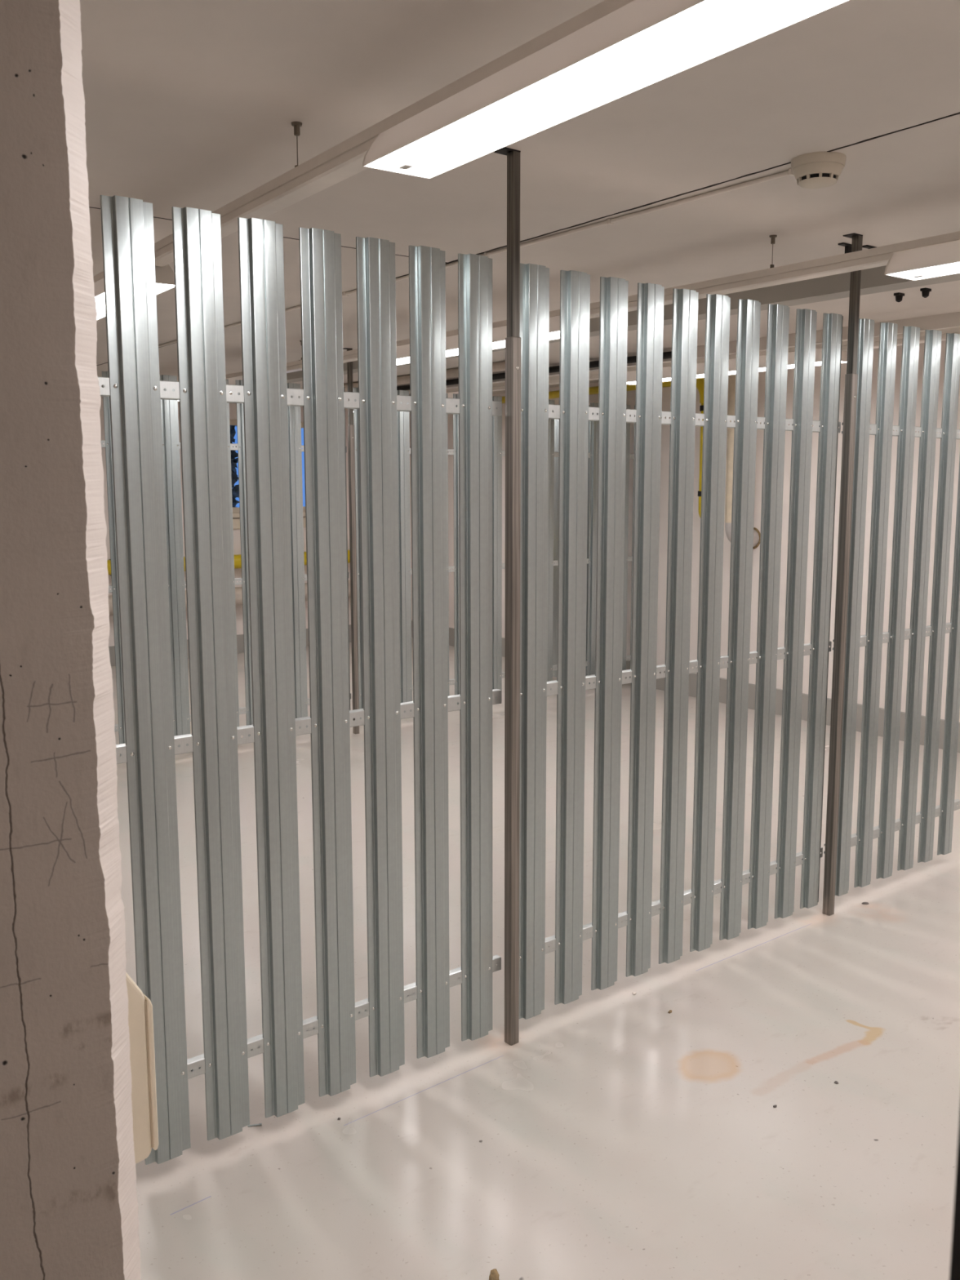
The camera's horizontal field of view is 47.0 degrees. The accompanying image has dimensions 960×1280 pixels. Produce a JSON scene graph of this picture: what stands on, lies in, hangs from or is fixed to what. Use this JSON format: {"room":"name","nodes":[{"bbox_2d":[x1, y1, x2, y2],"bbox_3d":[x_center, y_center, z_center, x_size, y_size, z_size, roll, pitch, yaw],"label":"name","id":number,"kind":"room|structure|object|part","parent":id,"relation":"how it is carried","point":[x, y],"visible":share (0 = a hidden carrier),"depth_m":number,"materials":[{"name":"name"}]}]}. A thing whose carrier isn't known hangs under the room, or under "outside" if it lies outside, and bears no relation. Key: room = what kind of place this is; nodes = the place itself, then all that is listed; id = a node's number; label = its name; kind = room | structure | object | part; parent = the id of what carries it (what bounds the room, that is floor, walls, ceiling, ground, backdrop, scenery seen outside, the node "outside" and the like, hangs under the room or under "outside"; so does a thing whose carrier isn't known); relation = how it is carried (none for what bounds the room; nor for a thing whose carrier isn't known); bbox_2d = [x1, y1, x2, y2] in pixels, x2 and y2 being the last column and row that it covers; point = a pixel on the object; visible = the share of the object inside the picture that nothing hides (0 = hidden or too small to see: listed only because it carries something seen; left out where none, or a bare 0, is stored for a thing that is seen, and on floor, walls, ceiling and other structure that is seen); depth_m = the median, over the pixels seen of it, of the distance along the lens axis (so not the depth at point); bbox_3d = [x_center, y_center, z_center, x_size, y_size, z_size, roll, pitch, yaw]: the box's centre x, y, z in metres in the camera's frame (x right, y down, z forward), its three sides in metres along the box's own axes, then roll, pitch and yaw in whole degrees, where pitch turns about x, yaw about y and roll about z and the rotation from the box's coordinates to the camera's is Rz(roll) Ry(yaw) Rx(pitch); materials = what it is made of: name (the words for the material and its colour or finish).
{"room":"basement storage area","nodes":[
{"label":"basement storage area","id":0,"kind":"room"},
{"bbox_2d":[99,396,354,646],"bbox_3d":[-4.009,-0.842,8.657,8.526,2.300,0.250,-6,10,-38],"label":"wall","id":1,"kind":"structure","parent":0,"point":[233,406],"depth_m":9.91,"materials":[{"name":"paint"}]},
{"bbox_2d":[106,550,350,575],"bbox_3d":[-3.224,-0.587,9.053,5.600,0.136,0.168,-6,10,-38],"label":"gas pipe","id":2,"kind":"object","parent":1,"relation":"attached to","point":[237,562],"visible":0.18,"depth_m":9.81,"materials":[{"name":"yellow metal"}]},
{"bbox_2d":[108,624,351,666],"bbox_3d":[-3.926,0.227,8.701,8.126,0.170,0.012,-6,10,-38],"label":"baseboard","id":3,"kind":"structure","parent":1,"relation":"attached to","point":[240,642],"depth_m":10.05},
{"bbox_2d":[108,580,351,615],"bbox_3d":[-3.172,-0.272,9.113,5.700,0.185,0.205,-6,10,-38],"label":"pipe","id":4,"kind":"object","parent":1,"relation":"attached to","point":[238,590],"visible":0.08,"depth_m":9.80,"materials":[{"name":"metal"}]},
{"bbox_2d":[229,419,306,528],"bbox_3d":[-1.922,-1.515,10.117,1.130,0.970,0.160,-6,10,-38],"label":"window","id":5,"kind":"structure","parent":1,"relation":"in","point":[233,432],"depth_m":9.95,"materials":[{"name":"glass"}]},
{"bbox_3d":[-1.903,-1.102,10.150,1.130,0.142,0.100,-6,10,-38],"label":"sill","id":6,"kind":"part","parent":5,"relation":"part of","materials":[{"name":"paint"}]},
{"bbox_2d":[97,111,959,365],"bbox_3d":[-0.520,-1.445,4.561,0.013,0.003,10.251,-6,10,-35],"label":"cable","id":7,"kind":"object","parent":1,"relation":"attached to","point":[957,113],"depth_m":3.01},
{"bbox_2d":[286,265,959,382],"bbox_3d":[0.485,-1.518,5.370,0.123,0.078,10.300,-6,10,-38],"label":"ceiling beam","id":8,"kind":"structure","parent":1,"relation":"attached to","point":[873,280],"depth_m":4.32,"materials":[{"name":"paint"}]},
{"bbox_2d":[300,311,959,407],"bbox_3d":[1.531,-1.640,6.192,0.200,0.065,10.300,-6,10,-38],"label":"trim","id":9,"kind":"structure","parent":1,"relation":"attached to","point":[950,320],"depth_m":5.50,"materials":[{"name":"paint"}]},
{"bbox_2d":[80,0,959,395],"bbox_3d":[-0.536,-1.553,4.611,9.100,0.200,10.800,-6,10,-38],"label":"ceiling","id":10,"kind":"structure","parent":0,"point":[193,104],"depth_m":2.60,"materials":[{"name":"paint"}]},
{"bbox_2d":[93,278,105,319],"bbox_3d":[-1.222,-1.127,3.543,0.216,0.079,0.792,-6,10,-35],"label":"strip light","id":11,"kind":"object","parent":10,"relation":"attached to","point":[99,286],"depth_m":3.59,"materials":[{"name":"white"}]},
{"bbox_2d":[95,283,174,318],"bbox_3d":[-1.398,-1.152,3.896,0.138,0.006,1.470,-6,10,-35],"label":"diffuser","id":12,"kind":"object","parent":11,"relation":"attached to","point":[160,287],"depth_m":3.52,"materials":[{"name":"white plastic"}]},
{"bbox_2d":[155,264,174,294],"bbox_3d":[-0.928,-1.079,3.185,0.150,0.079,0.464,-6,10,-35],"label":"strip light","id":13,"kind":"object","parent":10,"relation":"attached to","point":[165,277],"depth_m":3.31,"materials":[{"name":"white metal"}]},
{"bbox_2d":[88,206,447,262],"bbox_3d":[-1.364,-1.232,3.023,3.192,0.003,0.004,-6,10,-38],"label":"trim","id":14,"kind":"structure","parent":10,"relation":"attached to","point":[89,206],"depth_m":3.60,"materials":[{"name":"white metal"}]},
{"bbox_2d":[291,121,302,167],"bbox_3d":[-0.413,-1.103,2.478,0.032,0.110,0.025,-6,10,-38],"label":"wire hanger","id":15,"kind":"object","parent":10,"relation":"hanging from","point":[296,125],"visible":0.61,"depth_m":2.47,"materials":[{"name":"metal"}]},
{"bbox_2d":[93,0,634,282],"bbox_3d":[-0.684,-1.079,2.879,0.060,0.045,7.200,-6,10,-35],"label":"ceiling beam","id":16,"kind":"structure","parent":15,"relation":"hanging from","point":[344,160],"depth_m":2.29,"materials":[{"name":"white paint"}]},
{"bbox_2d":[362,0,848,178],"bbox_3d":[0.264,-0.855,1.544,0.150,0.079,1.488,-6,10,-35],"label":"strip light","id":17,"kind":"object","parent":16,"relation":"attached to","point":[640,44],"visible":1,"depth_m":1.66,"materials":[{"name":"white plastic"}]},
{"bbox_2d":[291,121,302,136],"bbox_3d":[-0.410,-1.145,2.475,0.025,0.026,0.025,-6,10,-38],"label":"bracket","id":18,"kind":"object","parent":10,"relation":"attached to","point":[296,125],"depth_m":2.47,"materials":[{"name":"metal"}]},
{"bbox_2d":[396,343,409,364],"bbox_3d":[-0.344,-1.328,4.990,0.394,0.079,0.677,-6,10,-37],"label":"strip light","id":19,"kind":"object","parent":10,"relation":"attached to","point":[402,352],"depth_m":5.24,"materials":[{"name":"white"}]},
{"bbox_2d":[343,360,505,391],"bbox_3d":[-0.875,-1.944,8.411,0.060,0.060,3.600,-6,10,-38],"label":"pipe","id":20,"kind":"object","parent":10,"relation":"attached to","point":[500,366],"visible":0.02,"depth_m":7.54,"materials":[{"name":"grey metal"}]},
{"bbox_2d":[445,334,457,357],"bbox_3d":[-0.124,-1.289,4.702,0.394,0.079,0.629,-6,10,-37],"label":"strip light","id":21,"kind":"object","parent":10,"relation":"attached to","point":[451,342],"depth_m":4.92,"materials":[{"name":"white"}]},
{"bbox_2d":[158,168,794,347],"bbox_3d":[-0.686,-1.467,4.778,0.032,0.016,4.974,-6,10,-37],"label":"conduit","id":22,"kind":"object","parent":10,"relation":"attached to","point":[609,221],"visible":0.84,"depth_m":3.31,"materials":[{"name":"white metal"}]},
{"bbox_2d":[396,351,671,390],"bbox_3d":[-0.237,-1.901,8.154,0.040,0.040,4.600,-6,10,-38],"label":"pipe","id":23,"kind":"object","parent":10,"relation":"attached to","point":[666,355],"visible":0.32,"depth_m":7.25,"materials":[{"name":"metal"}]},
{"bbox_2d":[549,315,559,340],"bbox_3d":[0.278,-1.217,4.175,0.394,0.079,0.496,-6,10,-37],"label":"strip light","id":24,"kind":"object","parent":10,"relation":"attached to","point":[554,322],"depth_m":4.37,"materials":[{"name":"white plastic"}]},
{"bbox_2d":[626,370,635,385],"bbox_3d":[0.839,-1.479,6.070,0.567,0.079,0.570,-6,10,-37],"label":"strip light","id":25,"kind":"object","parent":10,"relation":"attached to","point":[631,377],"depth_m":6.42,"materials":[{"name":"white"}]},
{"bbox_2d":[662,366,671,382],"bbox_3d":[0.990,-1.452,5.874,0.563,0.079,0.556,-6,10,-37],"label":"strip light","id":26,"kind":"object","parent":10,"relation":"attached to","point":[666,371],"depth_m":6.20,"materials":[{"name":"white metal"}]},
{"bbox_2d":[408,326,959,395],"bbox_3d":[1.423,-1.486,5.804,0.060,0.045,9.200,-6,10,-37],"label":"track","id":27,"kind":"object","parent":10,"relation":"attached to","point":[593,375],"visible":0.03,"depth_m":5.71,"materials":[{"name":"white metal"}]},
{"bbox_2d":[445,391,458,398],"bbox_3d":[-0.542,-1.788,8.338,0.150,0.079,1.488,-6,10,-37],"label":"strip light","id":28,"kind":"object","parent":27,"relation":"attached to","point":[450,395],"visible":0.02,"depth_m":7.81,"materials":[{"name":"white"}]},
{"bbox_2d":[696,362,704,377],"bbox_3d":[1.140,-1.425,5.679,0.564,0.079,0.504,-6,10,-37],"label":"strip light","id":29,"kind":"object","parent":10,"relation":"attached to","point":[700,366],"depth_m":6.01,"materials":[{"name":"white"}]},
{"bbox_2d":[728,358,736,374],"bbox_3d":[1.269,-1.403,5.513,0.561,0.079,0.487,-6,10,-37],"label":"strip light","id":30,"kind":"object","parent":10,"relation":"attached to","point":[732,362],"depth_m":5.83,"materials":[{"name":"white"}]},
{"bbox_2d":[626,360,846,384],"bbox_3d":[1.314,-1.440,5.955,0.138,0.006,1.470,-6,10,-37],"label":"diffuser","id":31,"kind":"object","parent":30,"relation":"attached to","point":[732,368],"depth_m":5.97,"materials":[{"name":"white plastic"}]},
{"bbox_2d":[758,355,766,372],"bbox_3d":[1.375,-1.384,5.379,0.564,0.079,0.478,-6,10,-37],"label":"strip light","id":32,"kind":"object","parent":10,"relation":"attached to","point":[762,359],"depth_m":5.68,"materials":[{"name":"white"}]},
{"bbox_2d":[768,235,777,268],"bbox_3d":[0.949,-1.258,3.590,0.032,0.110,0.025,-6,10,-38],"label":"wire hanger","id":33,"kind":"object","parent":10,"relation":"hanging from","point":[772,237],"visible":0.83,"depth_m":3.58,"materials":[{"name":"metal"}]},
{"bbox_2d":[225,231,959,378],"bbox_3d":[0.074,-1.337,4.742,0.060,0.045,9.200,-6,10,-37],"label":"ceiling beam","id":34,"kind":"structure","parent":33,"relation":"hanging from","point":[879,256],"depth_m":3.53,"materials":[{"name":"white metal"}]},
{"bbox_2d":[177,375,242,400],"bbox_3d":[-1.746,-1.621,7.137,0.150,0.079,1.488,-6,10,-37],"label":"strip light","id":35,"kind":"object","parent":34,"relation":"attached to","point":[232,380],"visible":0.02,"depth_m":6.72,"materials":[{"name":"white"}]},
{"bbox_2d":[492,325,506,349],"bbox_3d":[0.078,-1.253,4.438,0.393,0.079,0.569,-6,10,-37],"label":"strip light","id":36,"kind":"object","parent":34,"relation":"attached to","point":[499,335],"depth_m":4.65,"materials":[{"name":"white"}]},
{"bbox_2d":[884,240,959,280],"bbox_3d":[1.677,-1.009,2.644,0.150,0.079,1.488,-6,10,-37],"label":"strip light","id":37,"kind":"object","parent":34,"relation":"attached to","point":[941,259],"visible":1,"depth_m":3.12,"materials":[{"name":"white metal"}]},
{"bbox_2d":[890,262,959,279],"bbox_3d":[1.677,-0.985,2.647,0.138,0.006,1.470,-6,10,-37],"label":"diffuser","id":38,"kind":"object","parent":37,"relation":"attached to","point":[908,270],"depth_m":3.14,"materials":[{"name":"white plastic"}]},
{"bbox_2d":[787,351,795,368],"bbox_3d":[1.479,-1.366,5.243,0.562,0.079,0.441,-6,10,-37],"label":"strip light","id":39,"kind":"object","parent":10,"relation":"attached to","point":[791,355],"depth_m":5.54,"materials":[{"name":"white"}]},
{"bbox_2d":[814,348,822,365],"bbox_3d":[1.573,-1.349,5.117,0.557,0.079,0.411,-6,10,-37],"label":"strip light","id":40,"kind":"object","parent":10,"relation":"attached to","point":[818,352],"depth_m":5.41,"materials":[{"name":"white plastic"}]},
{"bbox_2d":[791,151,846,189],"bbox_3d":[0.844,-1.167,2.757,0.132,0.064,0.132,-6,10,-38],"label":"smoke detector","id":41,"kind":"object","parent":10,"relation":"attached to","point":[815,170],"visible":1,"depth_m":2.72,"materials":[{"name":"plastic"}]},
{"bbox_2d":[801,173,835,180],"bbox_3d":[0.844,-1.149,2.760,0.090,0.011,0.090,-6,10,-38],"label":"vent","id":42,"kind":"object","parent":41,"relation":"attached to","point":[805,176],"depth_m":2.72,"materials":[{"name":"plastic"}]},
{"bbox_2d":[840,351,847,363],"bbox_3d":[1.684,-1.347,5.106,0.408,0.079,0.282,-6,10,-37],"label":"strip light","id":43,"kind":"object","parent":10,"relation":"attached to","point":[844,353],"depth_m":5.37,"materials":[{"name":"white plastic"}]},
{"bbox_2d":[837,242,851,253],"bbox_3d":[1.242,-1.290,3.727,0.090,0.085,0.020,-6,10,-38],"label":"bracket","id":44,"kind":"object","parent":10,"relation":"attached to","point":[847,246],"visible":0.4,"depth_m":3.71,"materials":[{"name":"black metal"}]},
{"bbox_3d":[1.242,-1.330,3.722,0.090,0.005,0.020,-6,10,-38],"label":"plate","id":45,"kind":"part","parent":44,"relation":"part of","materials":[{"name":"black metal"}]},
{"bbox_3d":[1.242,-1.288,3.728,0.020,0.081,0.014,-6,10,-38],"label":"stem","id":46,"kind":"part","parent":44,"relation":"part of","materials":[{"name":"black metal"}]},
{"bbox_2d":[862,244,875,248],"bbox_3d":[1.335,-1.315,3.761,0.090,0.045,0.020,-6,10,-38],"label":"bracket","id":47,"kind":"object","parent":10,"relation":"attached to","point":[868,246],"visible":0.24,"depth_m":3.74,"materials":[{"name":"black metal"}]},
{"bbox_2d":[893,292,904,302],"bbox_3d":[1.768,-1.444,4.658,0.044,0.036,0.030,-6,10,-38],"label":"security camera","id":48,"kind":"object","parent":10,"relation":"attached to","point":[899,296],"visible":1,"depth_m":4.65,"materials":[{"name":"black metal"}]},
{"bbox_2d":[893,292,904,296],"bbox_3d":[1.768,-1.457,4.657,0.044,0.010,0.024,-6,10,-38],"label":"washer","id":49,"kind":"object","parent":48,"relation":"in","point":[898,294],"depth_m":4.64,"materials":[{"name":"black metal"}]},
{"bbox_2d":[920,288,931,297],"bbox_3d":[1.837,-1.429,4.551,0.044,0.036,0.030,-6,10,-38],"label":"security camera","id":50,"kind":"object","parent":10,"relation":"attached to","point":[925,291],"visible":1,"depth_m":4.54,"materials":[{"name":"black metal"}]},
{"bbox_2d":[920,288,931,291],"bbox_3d":[1.837,-1.442,4.549,0.044,0.010,0.024,-6,10,-38],"label":"washer","id":51,"kind":"object","parent":50,"relation":"in","point":[921,289],"depth_m":4.54,"materials":[{"name":"black metal"}]},
{"bbox_2d":[111,637,959,1279],"bbox_3d":[-1.123,0.824,5.688,9.100,0.200,12.700,-6,10,-38],"label":"floor","id":52,"kind":"structure","parent":0,"point":[621,1135],"depth_m":2.69,"materials":[{"name":"paint"}]},
{"bbox_2d":[0,0,141,1279],"bbox_3d":[-0.625,0.209,0.976,0.537,2.300,0.300,-6,10,-38],"label":"concrete pillar","id":53,"kind":"structure","parent":52,"relation":"on","point":[68,1202],"depth_m":0.97,"materials":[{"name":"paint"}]},
{"bbox_2d":[125,972,158,1164],"bbox_3d":[-0.439,0.450,1.274,0.088,0.302,0.104,-6,10,-38],"label":"board","id":54,"kind":"object","parent":53,"relation":"attached to","point":[140,1020],"visible":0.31,"depth_m":1.26,"materials":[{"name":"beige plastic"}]},
{"bbox_3d":[-0.407,0.493,1.306,0.006,0.187,0.104,-6,10,-38],"label":"lid","id":55,"kind":"part","parent":54,"relation":"part of","materials":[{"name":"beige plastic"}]},
{"bbox_2d":[247,1123,262,1126],"bbox_3d":[-0.531,1.144,2.604,0.032,0.003,0.006,-2,8,-10],"label":"metal offcut","id":56,"kind":"object","parent":52,"relation":"on","point":[259,1124],"visible":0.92,"depth_m":2.60,"materials":[{"name":"metal"}]},
{"bbox_2d":[342,347,359,733],"bbox_3d":[-0.773,-0.566,6.612,0.050,2.300,0.048,-6,10,-38],"label":"steel post","id":57,"kind":"object","parent":52,"relation":"on","point":[351,456],"visible":0.98,"depth_m":6.61,"materials":[{"name":"black metal"}]},
{"bbox_2d":[488,1268,499,1279],"bbox_3d":[0.027,1.211,2.102,0.020,0.005,0.045,0,8,1],"label":"flake","id":58,"kind":"object","parent":52,"relation":"on","point":[494,1275],"visible":1,"depth_m":2.10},
{"bbox_2d":[494,146,520,1045],"bbox_3d":[0.071,-0.048,2.836,0.050,2.300,0.048,-6,10,-38],"label":"steel post","id":59,"kind":"object","parent":52,"relation":"on","point":[513,340],"visible":1,"depth_m":2.82,"materials":[{"name":"black metal"}]},
{"bbox_3d":[0.067,-1.186,2.681,0.048,0.003,0.042,-6,10,-38],"label":"plate","id":60,"kind":"part","parent":59,"relation":"part of","materials":[{"name":"black metal"}]},
{"bbox_2d":[97,195,959,1164],"bbox_3d":[0.490,0.007,3.201,3.700,2.000,0.036,-6,10,-38],"label":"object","id":61,"kind":"structure","parent":52,"relation":"on","point":[135,389],"depth_m":2.78,"materials":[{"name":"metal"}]},
{"bbox_3d":[-0.458,-0.526,2.378,1.294,0.036,0.020,-6,10,-38],"label":"rail","id":62,"kind":"part","parent":61,"relation":"part of","materials":[{"name":"metal"}]},
{"bbox_3d":[-0.457,0.202,2.478,1.294,0.036,0.020,-6,10,-38],"label":"rail","id":63,"kind":"part","parent":61,"relation":"part of","materials":[{"name":"metal"}]},
{"bbox_3d":[-0.456,0.924,2.578,1.294,0.036,0.020,-6,10,-38],"label":"rail","id":64,"kind":"part","parent":61,"relation":"part of","materials":[{"name":"metal"}]},
{"bbox_3d":[0.637,0.804,3.438,1.425,0.036,0.020,-6,10,-38],"label":"rail","id":65,"kind":"part","parent":61,"relation":"part of","materials":[{"name":"metal"}]},
{"bbox_3d":[0.636,0.082,3.338,1.425,0.036,0.020,-6,10,-38],"label":"rail","id":66,"kind":"part","parent":61,"relation":"part of","materials":[{"name":"metal"}]},
{"bbox_3d":[0.634,-0.646,3.238,1.425,0.036,0.020,-6,10,-38],"label":"rail","id":67,"kind":"part","parent":61,"relation":"part of","materials":[{"name":"metal"}]},
{"bbox_3d":[1.579,0.701,4.179,0.908,0.036,0.020,-6,10,-38],"label":"rail","id":68,"kind":"part","parent":61,"relation":"part of","materials":[{"name":"metal"}]},
{"bbox_3d":[1.578,-0.021,4.080,0.908,0.036,0.020,-6,10,-38],"label":"rail","id":69,"kind":"part","parent":61,"relation":"part of","materials":[{"name":"metal"}]},
{"bbox_3d":[1.577,-0.750,3.980,0.908,0.036,0.020,-6,10,-38],"label":"rail","id":70,"kind":"part","parent":61,"relation":"part of","materials":[{"name":"metal"}]},
{"bbox_2d":[822,232,862,915],"bbox_3d":[1.214,-0.173,3.735,0.051,2.300,0.048,-6,10,-38],"label":"steel post","id":71,"kind":"object","parent":52,"relation":"on","point":[851,377],"visible":1,"depth_m":3.73,"materials":[{"name":"black metal"}]},
{"bbox_3d":[1.209,-1.311,3.580,0.048,0.003,0.042,-6,10,-38],"label":"plate","id":72,"kind":"part","parent":71,"relation":"part of","materials":[{"name":"black metal"}]},
{"bbox_2d":[949,1115,959,1279],"bbox_3d":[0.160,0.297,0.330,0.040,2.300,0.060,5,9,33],"label":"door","id":73,"kind":"structure","parent":52,"relation":"on","point":[954,1274],"depth_m":0.30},
{"bbox_2d":[552,404,590,677],"bbox_3d":[0.603,-0.720,8.332,0.036,2.030,0.740,-6,10,-38],"label":"wall","id":74,"kind":"structure","parent":0,"point":[556,421],"depth_m":8.30,"materials":[{"name":"paint"}]},
{"bbox_2d":[408,340,959,722],"bbox_3d":[2.266,-0.614,6.921,0.200,2.300,10.336,-5,9,-34],"label":"wall","id":75,"kind":"structure","parent":0,"point":[666,391],"depth_m":7.10,"materials":[{"name":"paint"}]},
{"bbox_2d":[100,371,635,756],"bbox_3d":[-0.492,-0.516,6.866,4.370,2.030,0.036,-6,10,-38],"label":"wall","id":76,"kind":"structure","parent":75,"relation":"attached to","point":[169,408],"depth_m":6.53,"materials":[{"name":"metal"}]},
{"bbox_3d":[-1.502,-1.052,5.994,1.805,0.036,0.020,-6,10,-38],"label":"rail","id":77,"kind":"part","parent":76,"relation":"part of","materials":[{"name":"metal"}]},
{"bbox_3d":[-1.501,-0.313,6.095,1.805,0.036,0.020,-6,10,-38],"label":"rail","id":78,"kind":"part","parent":76,"relation":"part of","materials":[{"name":"metal"}]},
{"bbox_3d":[-1.500,0.420,6.196,1.805,0.036,0.020,-6,10,-38],"label":"rail","id":79,"kind":"part","parent":76,"relation":"part of","materials":[{"name":"metal"}]},
{"bbox_3d":[0.225,0.230,7.554,2.528,0.036,0.020,-6,10,-38],"label":"rail","id":80,"kind":"part","parent":76,"relation":"part of","materials":[{"name":"metal"}]},
{"bbox_3d":[0.224,-0.503,7.453,2.528,0.036,0.020,-6,10,-38],"label":"rail","id":81,"kind":"part","parent":76,"relation":"part of","materials":[{"name":"metal"}]},
{"bbox_3d":[0.223,-1.242,7.351,2.528,0.036,0.020,-6,10,-38],"label":"rail","id":82,"kind":"part","parent":76,"relation":"part of","materials":[{"name":"metal"}]},
{"bbox_2d":[502,377,704,517],"bbox_3d":[0.649,-1.466,8.739,0.125,1.018,3.040,-6,10,-37],"label":"gas pipe","id":83,"kind":"object","parent":75,"relation":"attached to","point":[700,381],"visible":0.23,"depth_m":7.59,"materials":[{"name":"yellow metal"}]},
{"bbox_2d":[411,620,959,752],"bbox_3d":[2.184,0.450,7.001,0.012,0.172,10.323,-5,9,-34],"label":"baseboard","id":84,"kind":"structure","parent":75,"relation":"attached to","point":[692,677],"depth_m":7.13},
{"bbox_2d":[724,374,760,549],"bbox_3d":[1.723,-1.201,7.231,0.257,1.219,0.148,-6,10,-38],"label":"pipe","id":85,"kind":"object","parent":75,"relation":"attached to","point":[731,397],"visible":0.27,"depth_m":7.17,"materials":[{"name":"grey metal"}]},
{"bbox_2d":[768,235,777,244],"bbox_3d":[0.952,-1.300,3.586,0.025,0.026,0.025,-6,10,-38],"label":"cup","id":86,"kind":"object","parent":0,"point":[772,237],"depth_m":3.58,"materials":[{"name":"metal"}]}
]}

